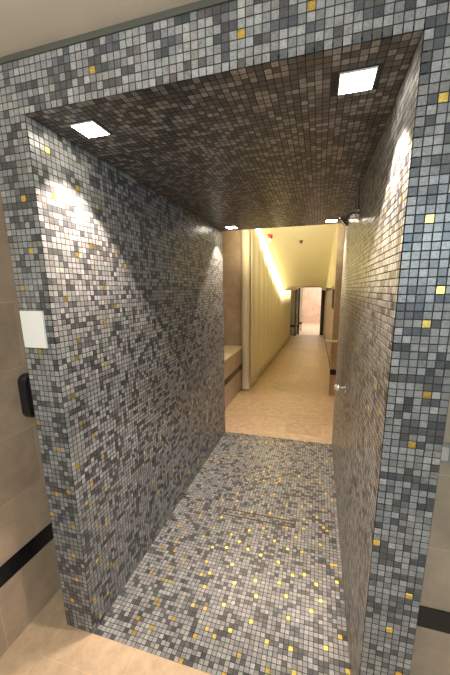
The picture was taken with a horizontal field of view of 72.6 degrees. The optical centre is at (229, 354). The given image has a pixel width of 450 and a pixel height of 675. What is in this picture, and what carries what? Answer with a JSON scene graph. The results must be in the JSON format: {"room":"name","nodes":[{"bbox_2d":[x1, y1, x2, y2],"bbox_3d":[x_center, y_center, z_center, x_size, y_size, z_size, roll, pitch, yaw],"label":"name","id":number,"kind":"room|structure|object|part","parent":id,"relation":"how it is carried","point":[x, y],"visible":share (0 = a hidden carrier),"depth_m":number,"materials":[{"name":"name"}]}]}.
{"room":"spa","nodes":[
{"label":"spa","id":0,"kind":"room"},
{"bbox_2d":[0,190,50,565],"bbox_3d":[-1.442,0.461,-0.240,0.080,2.450,3.566,3,12,16],"label":"wall","id":1,"kind":"structure","parent":0,"point":[24,505],"depth_m":1.34,"materials":[{"name":"beige stone"}]},
{"bbox_2d":[17,373,34,417],"bbox_3d":[-0.905,0.186,1.397,0.045,0.205,0.078,3,12,16],"label":"wall dispenser","id":2,"kind":"object","parent":1,"relation":"attached to","point":[24,387],"visible":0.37,"depth_m":1.36,"materials":[{"name":"black plastic"}]},
{"bbox_2d":[29,381,33,410],"bbox_3d":[-0.885,0.187,1.392,0.004,0.155,0.042,3,12,16],"label":"dispenser","id":3,"kind":"object","parent":2,"relation":"on","point":[31,407],"depth_m":1.37,"materials":[{"name":"black plastic"}]},
{"bbox_2d":[0,523,53,587],"bbox_3d":[-1.391,1.257,-0.083,0.005,0.090,3.566,3,12,16],"label":"trim","id":4,"kind":"structure","parent":1,"relation":"attached to","point":[29,550],"depth_m":1.42,"materials":[{"name":"black stone"}]},
{"bbox_2d":[0,538,60,658],"bbox_3d":[-1.391,1.457,-0.041,0.002,0.318,3.564,3,12,16],"label":"baseboard","id":5,"kind":"structure","parent":1,"relation":"attached to","point":[24,595],"depth_m":1.45,"materials":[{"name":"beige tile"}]},
{"bbox_2d":[0,0,199,56],"bbox_3d":[0.279,-0.599,-0.968,3.525,0.115,3.566,3,12,16],"label":"ceiling","id":6,"kind":"structure","parent":0,"point":[24,24],"depth_m":0.83,"materials":[{"name":"beige paint"}]},
{"bbox_2d":[25,116,224,631],"bbox_3d":[-0.427,0.042,2.233,0.151,2.119,2.139,3,12,16],"label":"wall","id":7,"kind":"structure","parent":0,"point":[134,276],"depth_m":1.57,"materials":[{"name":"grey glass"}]},
{"bbox_2d":[0,334,350,674],"bbox_3d":[1.660,0.620,5.611,4.300,0.462,16.200,3,12,16],"label":"floor","id":8,"kind":"structure","parent":0,"point":[214,592],"depth_m":1.72,"materials":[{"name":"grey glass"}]},
{"bbox_2d":[224,345,241,408],"bbox_3d":[-0.445,0.339,4.311,0.915,0.677,1.632,3,12,16],"label":"stone bench","id":9,"kind":"object","parent":8,"relation":"on","point":[232,354],"visible":0.08,"depth_m":4.41,"materials":[{"name":"beige stone"}]},
{"bbox_3d":[-0.448,0.018,4.243,0.915,0.022,1.632,3,12,16],"label":"seat","id":10,"kind":"part","parent":9,"relation":"part of","materials":[{"name":"stone"}]},
{"bbox_2d":[241,229,249,389],"bbox_3d":[0.236,-0.971,4.618,0.134,3.096,0.134,3,12,16],"label":"round column","id":11,"kind":"structure","parent":8,"relation":"on","point":[245,234],"depth_m":4.62,"materials":[{"name":"beige paint"}]},
{"bbox_2d":[222,508,295,527],"bbox_3d":[0.195,1.138,2.140,0.514,0.002,0.064,3,12,16],"label":"linear drain","id":12,"kind":"object","parent":8,"relation":"on","point":[292,525],"visible":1,"depth_m":2.14,"materials":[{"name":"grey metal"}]},
{"bbox_2d":[0,0,449,674],"bbox_3d":[-0.102,0.215,1.043,1.434,2.268,0.013,3,12,16],"label":"wall","id":13,"kind":"structure","parent":0,"point":[239,33],"depth_m":0.86,"materials":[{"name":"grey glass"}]},
{"bbox_2d":[19,311,47,347],"bbox_3d":[-0.733,-0.093,1.146,0.104,0.138,0.012,3,12,16],"label":"switch plate","id":14,"kind":"object","parent":13,"relation":"attached to","point":[32,322],"visible":1,"depth_m":1.14,"materials":[{"name":"white plastic"}]},
{"bbox_2d":[0,0,236,64],"bbox_3d":[-0.116,-0.901,0.804,1.434,0.020,0.018,3,12,16],"label":"trim","id":15,"kind":"structure","parent":13,"relation":"attached to","point":[202,4],"depth_m":0.85,"materials":[{"name":"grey metal"}]},
{"bbox_2d":[25,27,428,230],"bbox_3d":[0.177,-1.036,1.825,1.434,0.148,2.139,3,12,16],"label":"ceiling","id":16,"kind":"structure","parent":0,"point":[272,144],"depth_m":1.12,"materials":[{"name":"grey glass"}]},
{"bbox_2d":[70,120,110,137],"bbox_3d":[-0.492,-0.794,1.082,0.094,0.004,0.094,3,12,16],"label":"recessed light","id":17,"kind":"object","parent":16,"relation":"in","point":[90,129],"visible":1,"depth_m":1.08,"materials":[{"name":"white plastic"}]},
{"bbox_2d":[326,219,337,221],"bbox_3d":[0.857,-1.129,2.585,0.094,0.004,0.094,3,12,16],"label":"recessed light","id":18,"kind":"object","parent":16,"relation":"in","point":[329,220],"visible":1,"depth_m":2.57,"materials":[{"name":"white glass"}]},
{"bbox_2d":[338,66,377,94],"bbox_3d":[0.350,-0.754,0.846,0.094,0.004,0.094,3,12,16],"label":"recessed light","id":19,"kind":"object","parent":16,"relation":"in","point":[359,80],"visible":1,"depth_m":0.84,"materials":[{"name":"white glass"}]},
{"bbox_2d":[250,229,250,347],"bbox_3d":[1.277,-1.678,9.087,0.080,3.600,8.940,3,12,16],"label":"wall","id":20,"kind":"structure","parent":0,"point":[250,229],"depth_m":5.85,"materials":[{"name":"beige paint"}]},
{"bbox_2d":[222,223,344,395],"bbox_3d":[0.964,-0.933,4.532,3.400,3.160,0.100,3,12,16],"label":"wall","id":21,"kind":"structure","parent":0,"point":[231,240],"depth_m":4.66,"materials":[{"name":"beige stone"}]},
{"bbox_2d":[330,369,335,374],"bbox_3d":[2.046,0.287,4.425,1.149,0.083,0.004,3,12,16],"label":"trim","id":22,"kind":"structure","parent":21,"relation":"attached to","point":[332,371],"depth_m":4.57,"materials":[{"name":"black stone"}]},
{"bbox_2d":[263,224,335,290],"bbox_3d":[1.964,-2.465,7.888,1.159,1.632,10.500,3,12,16],"label":"ceiling","id":23,"kind":"structure","parent":0,"point":[306,263],"depth_m":5.91,"materials":[{"name":"beige paint"}]},
{"bbox_2d":[266,234,272,242],"bbox_3d":[0.672,-1.972,5.225,0.104,0.140,0.115,3,12,16],"label":"beacon","id":24,"kind":"object","parent":23,"relation":"attached to","point":[268,236],"visible":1,"depth_m":5.18,"materials":[{"name":"red"}]},
{"bbox_2d":[299,288,302,330],"bbox_3d":[2.559,-2.402,14.747,1.830,2.562,0.100,3,12,16],"label":"wall","id":25,"kind":"structure","parent":0,"point":[301,289],"depth_m":14.50,"materials":[{"name":"beige paint"}]},
{"bbox_2d":[290,288,326,334],"bbox_3d":[3.377,-2.553,13.095,1.720,3.600,0.100,3,12,16],"label":"wall","id":26,"kind":"structure","parent":0,"point":[293,292],"depth_m":13.32,"materials":[{"name":"beige paint"}]},
{"bbox_2d":[294,289,297,335],"bbox_3d":[2.826,-1.796,12.891,0.120,1.944,0.830,3,12,16],"label":"door","id":27,"kind":"structure","parent":26,"relation":"in","point":[296,297],"depth_m":12.65,"materials":[{"name":"brown wood"}]},
{"bbox_2d":[297,287,324,334],"bbox_3d":[3.495,-1.882,13.205,1.090,2.062,0.140,3,12,16],"label":"door frame","id":28,"kind":"structure","parent":26,"relation":"in","point":[323,291],"depth_m":13.10,"materials":[{"name":"brown wood"}]},
{"bbox_2d":[299,323,319,334],"bbox_3d":[4.082,-1.394,15.958,4.200,0.050,5.400,3,12,16],"label":"floor","id":29,"kind":"structure","parent":0,"point":[307,328],"depth_m":15.09,"materials":[{"name":"stone"}]},
{"bbox_2d":[302,287,321,322],"bbox_3d":[4.654,-3.058,17.719,4.200,2.562,0.100,3,12,16],"label":"wall","id":30,"kind":"structure","parent":0,"point":[311,295],"depth_m":17.69,"materials":[{"name":"paint"}]},
{"bbox_2d":[324,288,334,360],"bbox_3d":[2.873,-0.852,8.801,0.080,2.065,8.940,3,12,16],"label":"wall","id":31,"kind":"structure","parent":0,"point":[329,311],"depth_m":8.60,"materials":[{"name":"beige stone"}]},
{"bbox_2d":[331,289,334,308],"bbox_3d":[2.222,-1.205,6.612,0.025,0.400,0.530,3,12,16],"label":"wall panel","id":32,"kind":"object","parent":31,"relation":"attached to","point":[333,290],"visible":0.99,"depth_m":6.40,"materials":[{"name":"brown wood"}]},
{"bbox_2d":[326,224,337,287],"bbox_3d":[2.820,-2.614,8.437,0.287,1.535,8.940,3,12,16],"label":"wall","id":33,"kind":"structure","parent":0,"point":[332,268],"depth_m":5.00,"materials":[{"name":"beige paint"}]},
{"bbox_2d":[332,31,427,674],"bbox_3d":[0.807,0.101,1.887,0.151,2.119,2.139,3,12,16],"label":"wall","id":34,"kind":"structure","parent":0,"point":[373,245],"depth_m":1.17,"materials":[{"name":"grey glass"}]},
{"bbox_2d":[334,383,346,392],"bbox_3d":[0.696,0.210,1.932,0.073,0.060,0.060,3,12,16],"label":"shower valve","id":35,"kind":"object","parent":34,"relation":"attached to","point":[336,387],"visible":1,"depth_m":1.92,"materials":[{"name":"silver metal"}]},
{"bbox_2d":[339,181,360,226],"bbox_3d":[0.652,-0.810,1.661,0.105,0.221,0.066,3,12,16],"label":"shower","id":36,"kind":"object","parent":34,"relation":"attached to","point":[344,220],"visible":1,"depth_m":1.65,"materials":[{"name":"silver metal"}]},
{"bbox_2d":[420,398,449,611],"bbox_3d":[0.789,0.174,0.986,3.685,2.450,0.074,3,12,16],"label":"wall","id":37,"kind":"structure","parent":0,"point":[435,593],"depth_m":1.07,"materials":[{"name":"beige tile"}]},
{"bbox_2d":[410,626,449,674],"bbox_3d":[1.565,1.212,0.944,1.916,0.318,0.002,3,12,16],"label":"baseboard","id":38,"kind":"structure","parent":37,"relation":"attached to","point":[431,650],"depth_m":1.16,"materials":[{"name":"beige tile"}]},
{"bbox_2d":[417,605,449,633],"bbox_3d":[1.562,1.013,0.900,1.916,0.090,0.005,3,12,16],"label":"trim","id":39,"kind":"structure","parent":37,"relation":"attached to","point":[430,618],"depth_m":1.12,"materials":[{"name":"black stone"}]},
{"bbox_2d":[440,442,449,464],"bbox_3d":[0.682,0.322,1.004,0.072,0.072,0.010,3,12,16],"label":"wall socket","id":40,"kind":"object","parent":37,"relation":"attached to","point":[445,456],"visible":0.3,"depth_m":1.00,"materials":[{"name":"grey plastic"}]},
{"bbox_3d":[1.944,-3.250,7.640,3.560,0.060,10.660,3,12,16],"label":"ceiling","id":41,"kind":"structure","parent":0,"visible":0},
{"bbox_2d":[250,229,290,388],"bbox_3d":[1.300,-1.550,8.101,0.036,3.414,7.234,3,12,16],"label":"pleated curtain","id":42,"kind":"object","parent":41,"relation":"hanging from","point":[270,304],"visible":0.82,"depth_m":6.02,"materials":[{"name":"beige fabric"}]}
]}

